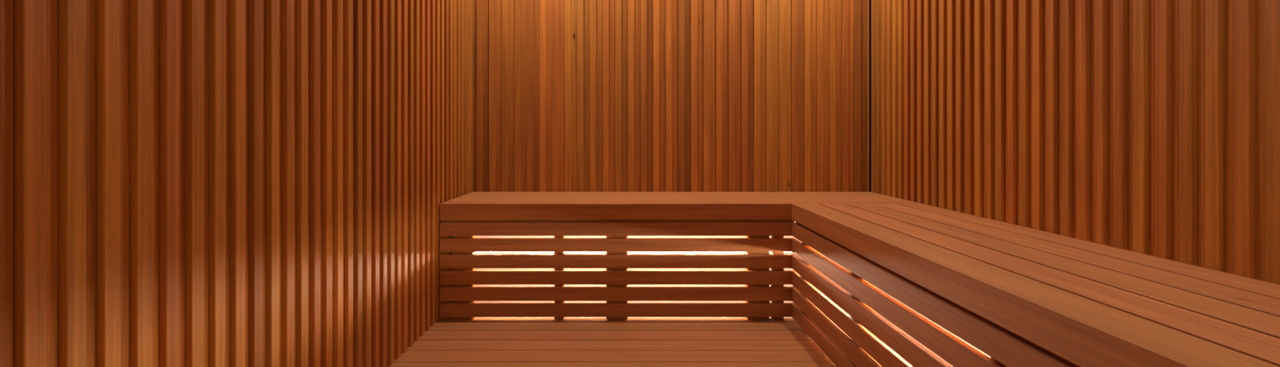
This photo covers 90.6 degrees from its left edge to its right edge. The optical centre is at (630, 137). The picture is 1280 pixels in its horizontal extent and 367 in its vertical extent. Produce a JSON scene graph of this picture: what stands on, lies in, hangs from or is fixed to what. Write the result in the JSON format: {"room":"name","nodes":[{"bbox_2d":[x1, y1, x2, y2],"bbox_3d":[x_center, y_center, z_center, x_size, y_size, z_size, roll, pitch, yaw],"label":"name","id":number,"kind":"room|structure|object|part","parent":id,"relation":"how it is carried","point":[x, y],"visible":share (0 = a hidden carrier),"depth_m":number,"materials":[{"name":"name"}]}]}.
{"room":"sauna","nodes":[
{"label":"sauna","id":0,"kind":"room"},
{"bbox_2d":[0,0,473,366],"bbox_3d":[-0.910,-0.337,0.992,0.074,2.460,5.183,0,0,0],"label":"wall","id":1,"kind":"structure","parent":0,"point":[183,182],"depth_m":1.36,"materials":[{"name":"brown wood"}]},
{"bbox_2d":[387,298,952,366],"bbox_3d":[0.229,0.903,0.992,2.351,0.140,5.183,0,0,0],"label":"floor","id":2,"kind":"structure","parent":0,"point":[478,341],"depth_m":2.56,"materials":[{"name":"brown wood"}]},
{"bbox_2d":[439,191,919,319],"bbox_3d":[0.227,0.596,3.193,2.207,0.592,0.624,0,0,0],"label":"bench","id":3,"kind":"object","parent":2,"relation":"on","point":[756,215],"visible":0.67,"depth_m":2.88,"materials":[{"name":"brown wood"}]},
{"bbox_3d":[-0.852,0.651,2.924,0.049,0.481,0.050,0,0,0],"label":"post","id":4,"kind":"part","parent":3,"relation":"part of","materials":[{"name":"brown wood"}]},
{"bbox_3d":[-0.769,0.651,2.924,0.101,0.481,0.050,0,0,0],"label":"post","id":5,"kind":"part","parent":3,"relation":"part of","materials":[{"name":"brown wood"}]},
{"bbox_3d":[-0.326,0.651,2.919,0.044,0.481,0.040,0,0,0],"label":"post","id":6,"kind":"part","parent":3,"relation":"part of","materials":[{"name":"brown wood"}]},
{"bbox_3d":[-0.060,0.651,2.924,0.098,0.481,0.050,0,0,0],"label":"post","id":7,"kind":"part","parent":3,"relation":"part of","materials":[{"name":"brown wood"}]},
{"bbox_3d":[-0.057,0.392,2.919,1.619,0.035,0.040,0,0,0],"label":"rail","id":8,"kind":"part","parent":3,"relation":"part of","materials":[{"name":"brown wood"}]},
{"bbox_3d":[0.588,0.651,2.924,0.102,0.481,0.050,0,0,0],"label":"post","id":9,"kind":"part","parent":3,"relation":"part of","materials":[{"name":"brown wood"}]},
{"bbox_3d":[0.680,0.651,2.924,0.049,0.481,0.050,0,0,0],"label":"post","id":10,"kind":"part","parent":3,"relation":"part of","materials":[{"name":"brown wood"}]},
{"bbox_2d":[791,203,1279,366],"bbox_3d":[1.030,0.596,1.149,0.591,0.592,3.499,0,0,0],"label":"bench","id":11,"kind":"object","parent":2,"relation":"on","point":[1020,296],"visible":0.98,"depth_m":1.46,"materials":[{"name":"brown wood"}]},
{"bbox_3d":[0.778,0.651,2.728,0.050,0.481,0.095,0,0,0],"label":"post","id":12,"kind":"part","parent":11,"relation":"part of","materials":[{"name":"brown wood"}]},
{"bbox_3d":[0.778,0.651,2.105,0.050,0.481,0.110,0,0,0],"label":"post","id":13,"kind":"part","parent":11,"relation":"part of","materials":[{"name":"brown wood"}]},
{"bbox_3d":[0.773,0.392,1.140,0.040,0.035,3.480,0,0,0],"label":"rail","id":14,"kind":"part","parent":11,"relation":"part of","materials":[{"name":"brown wood"}]},
{"bbox_3d":[0.778,0.651,1.275,0.050,0.481,0.100,0,0,0],"label":"post","id":15,"kind":"part","parent":11,"relation":"part of","materials":[{"name":"brown wood"}]},
{"bbox_2d":[473,0,871,293],"bbox_3d":[0.229,-0.337,3.546,2.231,2.460,0.074,0,0,0],"label":"wall","id":16,"kind":"structure","parent":0,"point":[569,95],"depth_m":3.52,"materials":[{"name":"brown cedar"}]},
{"bbox_2d":[871,0,1279,357],"bbox_3d":[1.368,-0.337,0.992,0.074,2.460,5.183,0,0,0],"label":"wall","id":17,"kind":"structure","parent":0,"point":[1149,127],"depth_m":1.81,"materials":[{"name":"brown wood"}]}
]}

